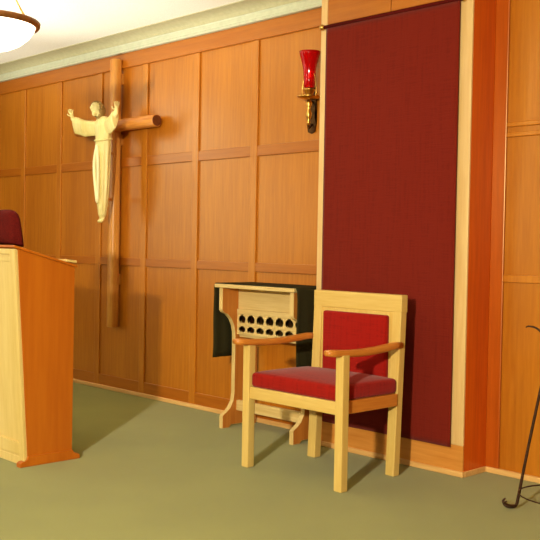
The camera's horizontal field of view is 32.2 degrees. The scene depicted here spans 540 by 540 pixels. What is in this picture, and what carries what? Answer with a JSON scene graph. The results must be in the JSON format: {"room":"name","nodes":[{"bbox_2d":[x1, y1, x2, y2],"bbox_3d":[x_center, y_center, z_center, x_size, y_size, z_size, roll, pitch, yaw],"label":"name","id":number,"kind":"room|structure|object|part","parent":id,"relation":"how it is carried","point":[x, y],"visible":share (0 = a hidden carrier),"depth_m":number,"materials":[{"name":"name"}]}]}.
{"room":"house of worship","nodes":[
{"label":"house of worship","id":0,"kind":"room"},
{"bbox_2d":[0,0,240,63],"bbox_3d":[-3.026,-1.859,3.113,9.200,0.100,12.400,0,2,-44],"label":"ceiling","id":1,"kind":"structure","parent":0,"point":[64,23],"depth_m":6.91,"materials":[{"name":"white paint"}]},
{"bbox_2d":[0,0,40,51],"bbox_3d":[-1.468,-1.489,4.902,0.524,0.725,0.524,0,2,-44],"label":"pendant light","id":2,"kind":"object","parent":1,"relation":"hanging from","point":[16,29],"visible":1,"depth_m":4.81,"materials":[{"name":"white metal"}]},
{"bbox_3d":[-1.473,-1.219,4.909,0.476,0.141,0.476,0,2,-44],"label":"lamp shade","id":3,"kind":"part","parent":2,"relation":"part of","materials":[{"name":"white glass"}]},
{"bbox_3d":[-1.351,-1.470,4.839,0.237,0.347,0.012,2,2,28],"label":"suspension rod","id":4,"kind":"part","parent":2,"relation":"part of","materials":[{"name":"gold metal"}]},
{"bbox_2d":[0,0,539,476],"bbox_3d":[0.230,-0.379,6.303,0.100,2.910,12.200,0,2,-44],"label":"wall","id":5,"kind":"structure","parent":0,"point":[287,189],"depth_m":6.94,"materials":[{"name":"orange wood"}]},
{"bbox_2d":[20,90,26,247],"bbox_3d":[-2.354,-0.388,8.912,0.014,2.640,0.072,0,2,-44],"label":"trim","id":6,"kind":"structure","parent":5,"relation":"attached to","point":[24,92],"depth_m":8.88,"materials":[{"name":"brown wood"}]},
{"bbox_2d":[56,82,62,258],"bbox_3d":[-1.907,-0.368,8.447,0.014,2.640,0.072,0,2,-44],"label":"trim","id":7,"kind":"structure","parent":5,"relation":"attached to","point":[60,84],"depth_m":8.42,"materials":[{"name":"brown wood"}]},
{"bbox_2d":[94,73,103,383],"bbox_3d":[-1.461,-0.348,7.982,0.014,2.640,0.072,0,2,-44],"label":"trim","id":8,"kind":"structure","parent":5,"relation":"attached to","point":[101,75],"depth_m":7.98,"materials":[{"name":"brown wood"}]},
{"bbox_2d":[67,59,160,327],"bbox_3d":[-1.377,-0.627,7.625,0.383,2.200,1.137,0,2,-44],"label":"crucifix","id":9,"kind":"object","parent":5,"relation":"attached to","point":[106,130],"visible":1,"depth_m":7.64,"materials":[{"name":"brown wood"}]},
{"bbox_3d":[-1.283,-0.628,7.715,0.086,2.200,0.086,0,2,-44],"label":"post","id":10,"kind":"part","parent":9,"relation":"part of","materials":[{"name":"brown wood"}]},
{"bbox_2d":[138,63,148,392],"bbox_3d":[-1.014,-0.328,7.518,0.014,2.640,0.072,0,2,-44],"label":"trim","id":11,"kind":"structure","parent":5,"relation":"attached to","point":[145,89],"depth_m":7.51,"materials":[{"name":"brown wood"}]},
{"bbox_2d":[0,0,300,73],"bbox_3d":[-1.820,-1.893,8.228,0.175,0.056,6.492,0,2,-44],"label":"trim","id":12,"kind":"structure","parent":5,"relation":"attached to","point":[242,7],"depth_m":7.30,"materials":[{"name":"grey paint"}]},
{"bbox_2d":[0,140,318,176],"bbox_3d":[-1.778,-0.910,8.311,0.011,0.075,6.492,0,2,-44],"label":"trim","id":13,"kind":"structure","parent":5,"relation":"attached to","point":[312,145],"depth_m":7.10,"materials":[{"name":"orange wood"}]},
{"bbox_2d":[0,7,321,94],"bbox_3d":[-1.766,-1.742,8.286,0.020,0.120,6.492,0,2,-44],"label":"trim","id":14,"kind":"structure","parent":5,"relation":"attached to","point":[310,19],"depth_m":7.14,"materials":[{"name":"orange wood"}]},
{"bbox_2d":[0,0,321,81],"bbox_3d":[-1.777,-1.834,8.272,0.054,0.064,6.492,0,2,-44],"label":"trim","id":15,"kind":"structure","parent":5,"relation":"attached to","point":[303,5],"depth_m":7.15,"materials":[{"name":"white paint"}]},
{"bbox_2d":[47,255,316,274],"bbox_3d":[-1.793,-0.095,8.332,0.011,0.065,6.492,0,2,-44],"label":"trim","id":16,"kind":"structure","parent":5,"relation":"attached to","point":[165,263],"depth_m":6.92,"materials":[{"name":"orange wood"}]},
{"bbox_2d":[73,379,293,428],"bbox_3d":[-1.816,0.971,8.356,0.022,0.032,6.492,0,2,-44],"label":"baseboard","id":17,"kind":"structure","parent":5,"relation":"attached to","point":[218,411],"depth_m":7.24,"materials":[{"name":"brown wood"}]},
{"bbox_2d":[73,368,295,424],"bbox_3d":[-1.811,0.912,8.358,0.012,0.090,6.492,0,2,-44],"label":"trim","id":18,"kind":"structure","parent":5,"relation":"attached to","point":[205,400],"depth_m":7.35,"materials":[{"name":"orange wood"}]},
{"bbox_2d":[188,52,200,403],"bbox_3d":[-0.568,-0.307,7.053,0.014,2.640,0.072,0,2,-44],"label":"trim","id":19,"kind":"structure","parent":5,"relation":"attached to","point":[197,56],"depth_m":7.04,"materials":[{"name":"brown wood"}]},
{"bbox_2d":[248,40,259,281],"bbox_3d":[-0.121,-0.287,6.588,0.014,2.640,0.072,0,2,-44],"label":"trim","id":20,"kind":"structure","parent":5,"relation":"attached to","point":[255,44],"depth_m":6.57,"materials":[{"name":"brown wood"}]},
{"bbox_2d":[297,49,320,133],"bbox_3d":[0.253,-1.154,6.075,0.174,0.517,0.177,0,2,-44],"label":"sanctuary lamp","id":21,"kind":"object","parent":5,"relation":"attached to","point":[309,57],"visible":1,"depth_m":6.03,"materials":[{"name":"red glass"}]},
{"bbox_3d":[0.251,-1.021,6.067,0.044,0.167,0.044,0,2,-44],"label":"stem","id":22,"kind":"part","parent":21,"relation":"part of","materials":[{"name":"gold metal"}]},
{"bbox_2d":[303,88,314,94],"bbox_3d":[0.253,-1.141,6.064,0.080,0.056,0.080,0,2,-44],"label":"socket","id":23,"kind":"object","parent":21,"relation":"attached to","point":[308,91],"depth_m":6.04,"materials":[{"name":"gold metal"}]},
{"bbox_2d":[485,0,510,468],"bbox_3d":[1.255,-0.225,5.155,0.014,2.640,0.085,0,2,-44],"label":"trim","id":24,"kind":"structure","parent":5,"relation":"attached to","point":[502,40],"depth_m":5.15,"materials":[{"name":"red wood"}]},
{"bbox_2d":[485,466,539,483],"bbox_3d":[2.791,1.179,3.559,0.022,0.032,4.600,0,2,-44],"label":"baseboard","id":25,"kind":"structure","parent":5,"relation":"attached to","point":[502,472],"depth_m":5.08,"materials":[{"name":"brown wood"}]},
{"bbox_2d":[503,275,539,283],"bbox_3d":[2.842,0.116,3.504,0.014,0.040,4.515,0,2,-44],"label":"trim","id":26,"kind":"structure","parent":5,"relation":"attached to","point":[506,278],"depth_m":5.04,"materials":[{"name":"brown wood"}]},
{"bbox_2d":[507,120,539,126],"bbox_3d":[2.857,-0.721,3.482,0.014,0.025,4.515,0,2,-44],"label":"trim","id":27,"kind":"structure","parent":5,"relation":"attached to","point":[531,122],"depth_m":5.03,"materials":[{"name":"brown wood"}]},
{"bbox_2d":[507,130,539,136],"bbox_3d":[2.856,-0.666,3.483,0.014,0.025,4.515,0,2,-44],"label":"trim","id":28,"kind":"structure","parent":5,"relation":"attached to","point":[534,132],"depth_m":5.03,"materials":[{"name":"brown wood"}]},
{"bbox_2d":[0,382,539,539],"bbox_3d":[-3.079,1.150,3.192,9.200,0.100,12.400,0,2,-44],"label":"floor","id":29,"kind":"structure","parent":0,"point":[145,469],"depth_m":4.71,"materials":[{"name":"green carpet"}]},
{"bbox_2d":[0,245,79,467],"bbox_3d":[-1.460,0.462,5.438,0.425,1.215,0.660,0,2,-44],"label":"pulpit","id":30,"kind":"object","parent":29,"relation":"on","point":[37,289],"visible":1,"depth_m":5.20,"materials":[{"name":"orange wood"}]},
{"bbox_3d":[-1.595,-0.109,5.284,0.020,0.030,0.540,0,2,-44],"label":"rail","id":31,"kind":"part","parent":30,"relation":"part of","materials":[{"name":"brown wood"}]},
{"bbox_3d":[-1.590,-0.067,5.289,0.011,0.025,0.522,0,2,-44],"label":"moulding","id":32,"kind":"part","parent":30,"relation":"part of","materials":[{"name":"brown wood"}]},
{"bbox_3d":[-1.565,0.975,5.360,0.022,0.070,0.540,0,2,-44],"label":"rail","id":33,"kind":"part","parent":30,"relation":"part of","materials":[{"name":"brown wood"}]},
{"bbox_3d":[-1.551,1.047,5.376,0.030,0.045,0.568,0,2,-44],"label":"rail","id":34,"kind":"part","parent":30,"relation":"part of","materials":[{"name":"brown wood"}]},
{"bbox_2d":[0,210,23,246],"bbox_3d":[-1.496,-0.233,5.242,0.121,0.206,0.386,0,2,-44],"label":"draped cloth","id":35,"kind":"object","parent":30,"relation":"on","point":[10,223],"visible":0.98,"depth_m":5.12,"materials":[{"name":"red fabric"}]},
{"bbox_3d":[-1.568,0.455,5.335,0.095,1.150,0.636,0,2,-44],"label":"panel","id":36,"kind":"part","parent":30,"relation":"part of","materials":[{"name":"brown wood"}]},
{"bbox_3d":[-1.255,0.466,5.212,0.360,1.165,0.030,0,2,-44],"label":"panel","id":37,"kind":"part","parent":30,"relation":"part of","materials":[{"name":"orange wood"}]},
{"bbox_2d":[215,283,308,444],"bbox_3d":[0.006,0.589,6.158,0.355,0.975,0.751,0,2,-44],"label":"side table","id":38,"kind":"object","parent":29,"relation":"on","point":[252,312],"visible":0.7,"depth_m":6.23,"materials":[{"name":"wood"}]},
{"bbox_3d":[-0.220,0.591,6.400,0.325,0.950,0.034,0,2,-44],"label":"panel","id":39,"kind":"part","parent":38,"relation":"part of","materials":[{"name":"wood"}]},
{"bbox_2d":[213,282,315,366],"bbox_3d":[0.012,0.356,6.154,0.338,0.521,0.805,0,2,-44],"label":"table runner","id":40,"kind":"object","parent":38,"relation":"on","point":[222,331],"visible":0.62,"depth_m":5.86,"materials":[{"name":"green fabric"}]},
{"bbox_3d":[0.004,0.358,6.141,0.025,0.173,0.691,0,2,-44],"label":"pierced panel","id":41,"kind":"part","parent":38,"relation":"part of","materials":[{"name":"wood"}]},
{"bbox_2d":[240,334,295,343],"bbox_3d":[0.057,0.456,6.197,0.126,0.018,0.635,0,2,-44],"label":"shelf","id":42,"kind":"object","parent":38,"relation":"attached to","point":[245,336],"depth_m":6.23,"materials":[{"name":"wood"}]},
{"bbox_3d":[0.111,0.291,6.241,0.015,0.330,0.635,0,2,-44],"label":"panel","id":43,"kind":"part","parent":38,"relation":"part of","materials":[{"name":"wood"}]},
{"bbox_3d":[0.243,0.612,5.918,0.325,0.950,0.034,0,2,-44],"label":"panel","id":44,"kind":"part","parent":38,"relation":"part of","materials":[{"name":"wood"}]},
{"bbox_2d":[233,290,407,492],"bbox_3d":[0.275,0.618,5.120,0.638,0.982,0.747,0,2,-44],"label":"armchair","id":45,"kind":"object","parent":29,"relation":"on","point":[358,346],"visible":1,"depth_m":5.10,"materials":[{"name":"brown wood"}]},
{"bbox_3d":[-0.119,0.753,5.229,0.050,0.692,0.052,0,2,-44],"label":"leg","id":46,"kind":"part","parent":45,"relation":"part of","materials":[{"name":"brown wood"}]},
{"bbox_3d":[0.030,0.397,5.341,0.596,0.054,0.062,0,2,-42],"label":"armrest","id":47,"kind":"part","parent":45,"relation":"part of","materials":[{"name":"orange wood"}]},
{"bbox_3d":[0.122,0.691,4.977,0.032,0.067,0.646,0,2,-44],"label":"rail","id":48,"kind":"part","parent":45,"relation":"part of","materials":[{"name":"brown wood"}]},
{"bbox_3d":[0.279,0.648,5.514,0.082,0.900,0.068,0,2,-44],"label":"leg","id":49,"kind":"part","parent":45,"relation":"part of","materials":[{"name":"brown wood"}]},
{"bbox_2d":[252,366,395,400],"bbox_3d":[0.286,0.607,5.132,0.472,0.104,0.672,0,2,-44],"label":"seat cushion","id":50,"kind":"object","parent":45,"relation":"on","point":[305,383],"depth_m":4.99,"materials":[{"name":"red fabric"}]},
{"bbox_3d":[0.362,0.774,4.728,0.050,0.692,0.052,0,2,-44],"label":"leg","id":51,"kind":"part","parent":45,"relation":"part of","materials":[{"name":"brown wood"}]},
{"bbox_2d":[322,310,388,376],"bbox_3d":[0.479,0.429,5.282,0.041,0.378,0.472,0,2,-44],"label":"cushion","id":52,"kind":"object","parent":45,"relation":"on","point":[341,329],"depth_m":5.24,"materials":[{"name":"red fabric"}]},
{"bbox_3d":[0.490,0.431,5.300,0.024,0.423,0.542,0,2,-44],"label":"panel","id":53,"kind":"part","parent":45,"relation":"part of","materials":[{"name":"red fabric"}]},
{"bbox_3d":[0.503,0.174,5.299,0.054,0.096,0.651,0,2,-44],"label":"rail","id":54,"kind":"part","parent":45,"relation":"part of","materials":[{"name":"brown wood"}]},
{"bbox_3d":[0.494,0.417,4.858,0.594,0.054,0.067,0,2,-44],"label":"armrest","id":55,"kind":"part","parent":45,"relation":"part of","materials":[{"name":"orange wood"}]},
{"bbox_3d":[0.527,0.700,4.908,0.415,0.067,0.030,0,2,-44],"label":"rail","id":56,"kind":"part","parent":45,"relation":"part of","materials":[{"name":"orange wood"}]},
{"bbox_3d":[0.684,0.667,5.091,0.080,0.900,0.066,0,2,-44],"label":"leg","id":57,"kind":"part","parent":45,"relation":"part of","materials":[{"name":"brown wood"}]},
{"bbox_2d":[502,325,539,507],"bbox_3d":[1.365,0.707,4.380,0.496,0.882,0.503,0,2,-44],"label":"iron stand","id":58,"kind":"object","parent":29,"relation":"on","point":[504,503],"visible":1,"depth_m":4.43,"materials":[{"name":"black metal"}]},
{"bbox_3d":[0.802,-0.349,5.550,0.318,2.910,1.096,0,2,-44],"label":"wall","id":59,"kind":"structure","parent":0,"visible":0},
{"bbox_2d":[316,0,327,289],"bbox_3d":[0.321,-0.449,5.811,0.014,2.740,0.052,0,2,-44],"label":"trim","id":60,"kind":"structure","parent":59,"relation":"attached to","point":[324,21],"depth_m":5.80,"materials":[{"name":"brown wood"}]},
{"bbox_2d":[328,0,391,24],"bbox_3d":[0.532,-1.655,5.583,0.012,0.310,0.493,0,2,-44],"label":"trim","id":61,"kind":"structure","parent":59,"relation":"attached to","point":[338,10],"depth_m":5.60,"materials":[{"name":"orange wood"}]},
{"bbox_2d":[319,0,464,446],"bbox_3d":[0.659,-0.273,5.424,0.036,2.444,1.072,0,2,-44],"label":"banner","id":62,"kind":"object","parent":59,"relation":"attached to","point":[392,77],"visible":0.77,"depth_m":5.32,"materials":[{"name":"red fabric"}]},
{"bbox_3d":[0.683,-1.474,5.390,0.022,0.021,1.005,0,2,-44],"label":"rod","id":63,"kind":"part","parent":62,"relation":"part of","materials":[{"name":"brown wood"}]},
{"bbox_2d":[321,421,463,471],"bbox_3d":[0.662,1.007,5.467,0.014,0.140,1.110,0,2,-44],"label":"trim","id":64,"kind":"structure","parent":59,"relation":"attached to","point":[452,457],"depth_m":5.32,"materials":[{"name":"brown wood"}]},
{"bbox_2d":[321,441,464,477],"bbox_3d":[0.659,1.091,5.463,0.024,0.032,1.118,0,2,-44],"label":"baseboard","id":65,"kind":"structure","parent":59,"relation":"attached to","point":[455,473],"depth_m":5.32,"materials":[{"name":"brown wood"}]},
{"bbox_2d":[392,0,441,10],"bbox_3d":[0.871,-1.640,5.231,0.012,0.310,0.475,0,2,-44],"label":"trim","id":66,"kind":"structure","parent":59,"relation":"attached to","point":[396,4],"depth_m":5.32,"materials":[{"name":"orange wood"}]},
{"bbox_2d":[450,0,474,445],"bbox_3d":[1.042,-0.417,5.060,0.014,2.740,0.085,0,2,-44],"label":"trim","id":67,"kind":"structure","parent":59,"relation":"attached to","point":[467,6],"depth_m":5.06,"materials":[{"name":"brown wood"}]},
{"bbox_2d":[464,466,484,476],"bbox_3d":[1.124,1.107,5.138,0.196,0.032,0.010,0,2,-44],"label":"baseboard","id":68,"kind":"structure","parent":59,"relation":"attached to","point":[472,472],"depth_m":5.13,"materials":[{"name":"brown wood"}]},
{"bbox_2d":[463,0,495,471],"bbox_3d":[1.150,-0.331,5.116,0.218,2.910,0.012,0,2,-44],"label":"pillar","id":69,"kind":"structure","parent":59,"relation":"attached to","point":[484,10],"depth_m":5.11,"materials":[{"name":"red wood"}]}
]}

